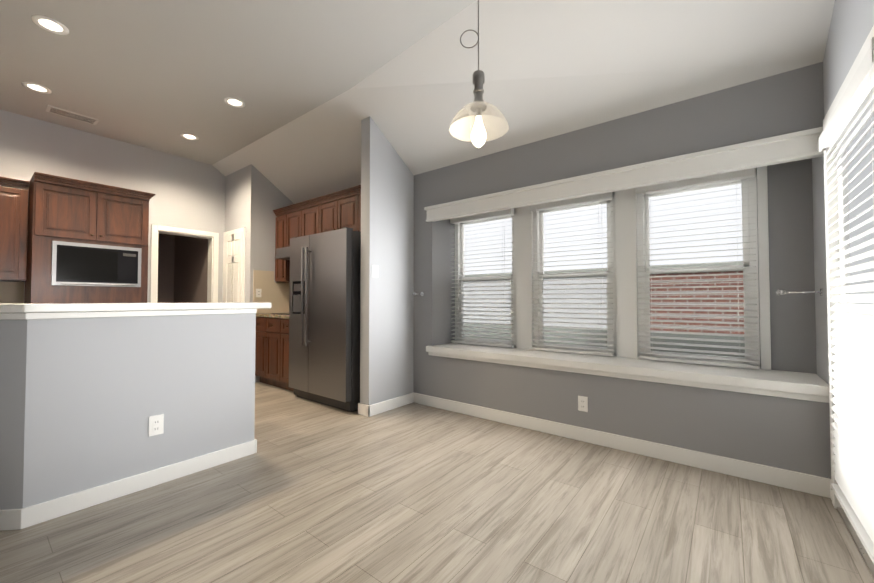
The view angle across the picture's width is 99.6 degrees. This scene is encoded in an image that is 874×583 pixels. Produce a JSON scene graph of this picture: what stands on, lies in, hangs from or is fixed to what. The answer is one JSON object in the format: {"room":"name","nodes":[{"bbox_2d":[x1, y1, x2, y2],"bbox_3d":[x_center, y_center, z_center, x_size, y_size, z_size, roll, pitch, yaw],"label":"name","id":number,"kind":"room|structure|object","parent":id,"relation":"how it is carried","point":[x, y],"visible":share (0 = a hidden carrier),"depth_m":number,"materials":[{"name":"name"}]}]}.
{"room":"dining area","nodes":[
{"label":"dining area","id":0,"kind":"room"},
{"bbox_2d":[0,110,224,302],"bbox_3d":[-5.084,-0.479,2.990,0.150,3.300,7.600,-1,-2,38],"label":"wall","id":1,"kind":"structure","parent":0,"point":[189,193],"depth_m":4.53,"materials":[{"name":"grey paint"}]},
{"bbox_2d":[0,282,23,302],"bbox_3d":[-4.585,0.077,3.479,0.010,0.366,0.926,-1,-2,38],"label":"backsplash","id":2,"kind":"structure","parent":1,"relation":"attached to","point":[11,292],"depth_m":3.78,"materials":[{"name":"beige tile"}]},
{"bbox_2d":[0,176,29,281],"bbox_3d":[-4.447,-0.598,3.357,0.397,0.975,0.963,-1,-2,38],"label":"upper cabinet","id":3,"kind":"object","parent":1,"relation":"attached to","point":[14,200],"visible":1,"depth_m":3.56,"materials":[{"name":"brown wood"}]},
{"bbox_2d":[150,224,218,302],"bbox_3d":[-3.451,0.185,5.037,0.168,2.065,0.790,-1,-2,38],"label":"trim","id":4,"kind":"structure","parent":1,"relation":"attached to","point":[213,253],"depth_m":5.08,"materials":[{"name":"white wood"}]},
{"bbox_2d":[0,309,255,509],"bbox_3d":[-2.600,0.642,2.551,1.865,1.039,1.780,-1,-2,38],"label":"wall","id":5,"kind":"structure","parent":0,"point":[82,400],"depth_m":2.06,"materials":[{"name":"grey paint"}]},
{"bbox_2d":[0,309,256,319],"bbox_3d":[-2.599,0.138,2.551,1.881,0.031,1.796,-1,-2,38],"label":"trim","id":6,"kind":"structure","parent":5,"relation":"attached to","point":[22,316],"depth_m":2.06,"materials":[{"name":"white"}]},
{"bbox_2d":[0,439,256,530],"bbox_3d":[-2.595,1.114,2.537,1.878,0.095,1.806,-1,-2,38],"label":"baseboard","id":7,"kind":"structure","parent":5,"relation":"attached to","point":[17,519],"depth_m":2.05,"materials":[{"name":"white wood"}]},
{"bbox_2d":[0,302,270,312],"bbox_3d":[-2.567,0.100,2.578,1.900,0.042,1.915,-1,-2,38],"label":"bar","id":8,"kind":"object","parent":5,"relation":"on","point":[41,307],"visible":1,"depth_m":2.08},
{"bbox_2d":[149,414,163,436],"bbox_3d":[-1.677,0.799,2.207,0.008,0.116,0.072,-1,-2,38],"label":"outlet","id":9,"kind":"object","parent":5,"relation":"attached to","point":[156,424],"visible":1,"depth_m":2.21,"materials":[{"name":"white plastic"}]},
{"bbox_2d":[157,233,207,302],"bbox_3d":[-4.130,-0.071,5.570,1.550,2.600,0.950,-1,-2,38],"label":"doorway","id":10,"kind":"structure","parent":0,"point":[182,269],"depth_m":6.02,"materials":[{"name":"brown paint"}]},
{"bbox_2d":[225,164,293,382],"bbox_3d":[-2.575,-0.424,5.412,0.800,3.300,0.690,-1,-2,38],"label":"wall","id":11,"kind":"structure","parent":0,"point":[254,197],"depth_m":5.05,"materials":[{"name":"grey paint"}]},
{"bbox_2d":[224,232,242,302],"bbox_3d":[-2.873,0.199,5.132,0.550,2.020,0.091,-1,-2,38],"label":"pantry door","id":12,"kind":"structure","parent":11,"relation":"in","point":[233,267],"depth_m":5.15,"materials":[{"name":"white wood"}]},
{"bbox_2d":[223,227,245,302],"bbox_3d":[-2.849,0.178,5.163,0.660,2.085,0.017,-1,-2,38],"label":"trim","id":13,"kind":"structure","parent":11,"relation":"attached to","point":[243,229],"depth_m":4.99,"materials":[{"name":"white wood"}]},
{"bbox_2d":[273,209,289,282],"bbox_3d":[-2.035,-0.627,5.201,0.286,0.996,0.356,-1,-2,38],"label":"upper cabinet","id":14,"kind":"object","parent":11,"relation":"attached to","point":[282,267],"depth_m":5.05,"materials":[{"name":"brown wood"}]},
{"bbox_2d":[360,116,413,404],"bbox_3d":[-0.501,-0.460,3.820,0.130,3.300,0.630,-1,-2,38],"label":"wall","id":15,"kind":"structure","parent":0,"point":[386,294],"depth_m":3.69,"materials":[{"name":"grey paint"}]},
{"bbox_2d":[372,265,377,276],"bbox_3d":[-0.598,-0.196,3.578,0.008,0.116,0.072,-1,-2,38],"label":"light switch","id":16,"kind":"object","parent":15,"relation":"attached to","point":[374,270],"visible":1,"depth_m":3.57,"materials":[{"name":"white plastic"}]},
{"bbox_2d":[362,392,413,416],"bbox_3d":[-0.469,1.135,3.724,0.034,0.105,0.604,-1,-2,38],"label":"baseboard","id":17,"kind":"structure","parent":15,"relation":"attached to","point":[374,409],"depth_m":3.66,"materials":[{"name":"white wood"}]},
{"bbox_2d":[0,0,834,203],"bbox_3d":[-2.563,-1.594,1.084,6.800,0.617,7.680,-1,-2,38],"label":"ceiling","id":18,"kind":"structure","parent":0,"point":[311,84],"depth_m":2.81,"materials":[{"name":"grey paint"}]},
{"bbox_2d":[22,82,51,93],"bbox_3d":[-3.632,-1.847,3.355,0.184,0.008,0.184,-1,-2,38],"label":"recessed light","id":19,"kind":"object","parent":18,"relation":"in","point":[35,87],"visible":1,"depth_m":3.35,"materials":[{"name":"white"}]},
{"bbox_2d":[31,15,68,34],"bbox_3d":[-2.707,-1.864,2.590,0.184,0.008,0.184,-1,-2,38],"label":"recessed light","id":20,"kind":"object","parent":18,"relation":"in","point":[50,24],"visible":1,"depth_m":2.58,"materials":[{"name":"white"}]},
{"bbox_2d":[46,105,98,124],"bbox_3d":[-3.791,-1.833,3.848,0.170,0.013,0.380,-1,-2,38],"label":"ceiling vent","id":21,"kind":"object","parent":18,"relation":"in","point":[71,114],"visible":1,"depth_m":3.83,"materials":[{"name":"grey metal"}]},
{"bbox_2d":[180,133,198,139],"bbox_3d":[-2.919,-1.824,4.359,0.184,0.008,0.184,-1,-2,38],"label":"recessed light","id":22,"kind":"object","parent":18,"relation":"in","point":[188,136],"visible":1,"depth_m":4.35,"materials":[{"name":"white"}]},
{"bbox_2d":[224,97,244,107],"bbox_3d":[-1.974,-1.841,3.603,0.184,0.008,0.184,-1,-2,38],"label":"recessed light","id":23,"kind":"object","parent":18,"relation":"in","point":[234,102],"visible":1,"depth_m":3.60,"materials":[{"name":"white"}]},
{"bbox_2d":[449,0,508,147],"bbox_3d":[0.207,-1.300,1.850,0.298,1.169,0.298,-1,-2,38],"label":"pendant light","id":24,"kind":"object","parent":18,"relation":"hanging from","point":[459,129],"visible":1,"depth_m":1.83,"materials":[{"name":"white glass"}]},
{"bbox_2d":[0,382,873,582],"bbox_3d":[-2.860,1.174,1.776,9.200,0.060,8.700,-1,-2,38],"label":"floor","id":25,"kind":"structure","parent":0,"point":[309,491],"depth_m":1.86,"materials":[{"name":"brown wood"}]},
{"bbox_2d":[24,172,154,302],"bbox_3d":[-3.737,0.044,3.998,0.703,2.300,0.927,-1,-2,38],"label":"tall cabinet","id":26,"kind":"object","parent":25,"relation":"on","point":[87,242],"visible":0.65,"depth_m":3.75,"materials":[{"name":"brown wood"}]},
{"bbox_2d":[255,313,293,390],"bbox_3d":[-1.850,0.749,4.821,1.032,0.928,0.675,-1,-2,38],"label":"base cabinet","id":27,"kind":"object","parent":25,"relation":"on","point":[272,351],"visible":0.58,"depth_m":4.60,"materials":[{"name":"brown wood"}]},
{"bbox_2d":[289,227,360,411],"bbox_3d":[-1.073,0.291,4.130,1.015,1.812,0.793,-1,-2,38],"label":"fridge","id":28,"kind":"object","parent":25,"relation":"on","point":[324,322],"visible":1,"depth_m":3.76,"materials":[{"name":"grey metal"}]},
{"bbox_2d":[413,62,830,478],"bbox_3d":[1.094,-0.472,3.316,3.260,3.300,0.550,-1,-2,38],"label":"wall","id":29,"kind":"structure","parent":0,"point":[790,434],"depth_m":2.55,"materials":[{"name":"grey paint"}]},
{"bbox_2d":[413,292,423,295],"bbox_3d":[-0.202,0.026,3.873,0.044,0.044,0.158,-1,-2,38],"label":"curtain rod","id":30,"kind":"object","parent":29,"relation":"attached to","point":[421,293],"visible":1,"depth_m":3.88,"materials":[{"name":"silver metal"}]},
{"bbox_2d":[455,208,516,347],"bbox_3d":[0.530,-0.134,3.975,0.766,1.405,0.090,-1,-2,38],"label":"window","id":31,"kind":"structure","parent":29,"relation":"in","point":[460,249],"depth_m":4.00,"materials":[{"name":"white"}]},
{"bbox_2d":[450,208,513,346],"bbox_3d":[0.455,-0.140,3.879,0.742,1.388,0.085,-1,-2,38],"label":"window blind","id":32,"kind":"object","parent":31,"relation":"attached to","point":[494,214],"visible":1,"depth_m":3.85,"materials":[{"name":"white plastic"}]},
{"bbox_2d":[533,191,616,355],"bbox_3d":[1.258,-0.147,3.403,0.743,1.405,0.090,-1,-2,38],"label":"window","id":33,"kind":"structure","parent":29,"relation":"in","point":[610,220],"depth_m":3.36,"materials":[{"name":"white"}]},
{"bbox_2d":[530,192,613,355],"bbox_3d":[1.182,-0.153,3.307,0.719,1.388,0.085,-1,-2,38],"label":"window blind","id":34,"kind":"object","parent":33,"relation":"attached to","point":[576,201],"visible":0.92,"depth_m":3.28,"materials":[{"name":"white plastic"}]},
{"bbox_2d":[578,396,587,411],"bbox_3d":[1.142,0.879,2.893,0.072,0.116,0.008,-1,-2,38],"label":"outlet","id":35,"kind":"object","parent":29,"relation":"attached to","point":[582,403],"visible":1,"depth_m":2.89,"materials":[{"name":"white plastic"}]},
{"bbox_2d":[414,393,831,499],"bbox_3d":[0.963,1.119,3.008,3.130,0.105,0.040,-1,-2,38],"label":"baseboard","id":36,"kind":"structure","parent":29,"relation":"attached to","point":[803,482],"depth_m":2.58,"materials":[{"name":"white wood"}]},
{"bbox_2d":[424,127,822,221],"bbox_3d":[1.040,-0.829,2.994,2.933,0.150,0.075,-1,-2,38],"label":"trim","id":37,"kind":"structure","parent":29,"relation":"attached to","point":[791,147],"depth_m":2.60,"materials":[{"name":"white wood"}]},
{"bbox_2d":[426,342,828,402],"bbox_3d":[1.176,0.598,3.123,2.918,0.097,0.475,-1,-2,38],"label":"sill","id":38,"kind":"structure","parent":29,"relation":"attached to","point":[799,385],"depth_m":2.62,"materials":[{"name":"white wood"}]},
{"bbox_2d":[516,166,770,369],"bbox_3d":[1.577,-0.153,3.162,1.880,1.405,0.165,-1,-2,38],"label":"trim","id":39,"kind":"structure","parent":29,"relation":"attached to","point":[626,273],"depth_m":3.06,"materials":[{"name":"white wood"}]},
{"bbox_2d":[637,168,759,368],"bbox_3d":[1.972,-0.160,2.842,0.750,1.405,0.090,-1,-2,38],"label":"window","id":40,"kind":"structure","parent":29,"relation":"in","point":[749,196],"depth_m":2.76,"materials":[{"name":"white"}]},
{"bbox_2d":[636,168,758,368],"bbox_3d":[1.896,-0.166,2.745,0.726,1.388,0.085,-1,-2,38],"label":"window blind","id":41,"kind":"object","parent":40,"relation":"attached to","point":[709,179],"visible":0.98,"depth_m":2.72,"materials":[{"name":"white plastic"}]},
{"bbox_2d":[775,288,822,295],"bbox_3d":[2.223,0.005,2.272,0.208,0.044,0.044,-1,-2,38],"label":"curtain rod","id":42,"kind":"object","parent":29,"relation":"attached to","point":[780,292],"visible":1,"depth_m":2.27,"materials":[{"name":"silver metal"}]},
{"bbox_2d":[812,0,873,383],"bbox_3d":[0.102,-0.562,-0.704,0.150,3.300,8.200,-1,-2,38],"label":"wall","id":43,"kind":"structure","parent":0,"point":[851,24],"depth_m":2.00,"materials":[{"name":"grey paint"}]},
{"bbox_2d":[817,37,873,563],"bbox_3d":[1.795,0.093,1.582,0.073,1.882,0.972,-1,-2,38],"label":"door blind","id":44,"kind":"object","parent":43,"relation":"attached to","point":[852,383],"visible":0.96,"depth_m":1.59,"materials":[{"name":"white plastic"}]},
{"bbox_2d":[823,25,873,578],"bbox_3d":[1.798,0.088,1.516,0.092,2.100,1.240,-1,-2,38],"label":"door frame","id":45,"kind":"structure","parent":43,"relation":"attached to","point":[829,280],"depth_m":1.97,"materials":[{"name":"white painted wood"}]},
{"bbox_2d":[837,100,873,314],"bbox_3d":[1.785,0.117,1.526,0.122,2.019,1.102,-1,-2,38],"label":"door","id":46,"kind":"structure","parent":43,"relation":"in","point":[860,188],"depth_m":1.73,"materials":[{"name":"white"}]},
{"bbox_3d":[-1.588,-0.430,5.170,3.250,3.300,0.150,-1,-2,38],"label":"wall","id":47,"kind":"structure","parent":0,"visible":0},
{"bbox_2d":[253,270,289,312],"bbox_3d":[-1.841,0.002,4.849,1.033,0.578,0.648,-1,-2,38],"label":"backsplash","id":48,"kind":"structure","parent":47,"relation":"attached to","point":[275,294],"depth_m":5.09,"materials":[{"name":"tile"}]},
{"bbox_2d":[256,289,261,296],"bbox_3d":[-2.393,0.020,4.960,0.008,0.116,0.072,-1,-2,38],"label":"outlet","id":49,"kind":"object","parent":48,"relation":"attached to","point":[258,292],"visible":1,"depth_m":4.95,"materials":[{"name":"white plastic"}]},
{"bbox_2d":[285,197,320,246],"bbox_3d":[-1.608,-0.849,4.870,0.801,0.566,0.356,-1,-2,38],"label":"upper cabinet","id":50,"kind":"object","parent":47,"relation":"attached to","point":[303,218],"depth_m":4.73,"materials":[{"name":"brown wood"}]},
{"bbox_2d":[274,246,289,259],"bbox_3d":[-1.680,-0.494,4.816,0.737,0.141,0.517,-1,-2,38],"label":"range hood","id":51,"kind":"object","parent":50,"relation":"attached to","point":[283,253],"visible":0.25,"depth_m":4.75,"materials":[{"name":"silver metal"}]},
{"bbox_2d":[321,185,360,232],"bbox_3d":[-1.048,-0.899,4.431,0.846,0.486,0.356,-1,-2,38],"label":"upper cabinet","id":52,"kind":"object","parent":47,"relation":"attached to","point":[337,210],"depth_m":4.23,"materials":[{"name":"brown wood"}]},
{"label":"outside","id":53,"kind":"structure","parent":0,"visible":0},
{"bbox_2d":[464,184,742,274],"bbox_3d":[7.463,-4.396,11.152,26.000,12.500,0.001,-1,-2,38],"label":"sky","id":54,"kind":"structure","parent":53,"point":[655,209],"depth_m":11.62,"materials":[{"name":"white"}]},
{"bbox_3d":[4.651,1.822,7.434,22.000,0.100,10.100,-1,-2,38],"label":"ground","id":55,"kind":"structure","parent":53,"visible":0},
{"bbox_2d":[463,262,743,333],"bbox_3d":[4.445,0.631,7.846,17.200,2.300,0.350,-1,-2,38],"label":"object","id":56,"kind":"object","parent":55,"relation":"on","point":[720,289],"depth_m":7.64,"materials":[{"name":"red"}]},
{"bbox_2d":[463,324,744,357],"bbox_3d":[3.137,1.138,5.523,16.000,1.180,0.120,-1,-2,38],"label":"fence","id":57,"kind":"object","parent":55,"relation":"on","point":[651,339],"depth_m":5.47,"materials":[{"name":"grey"}]}
]}

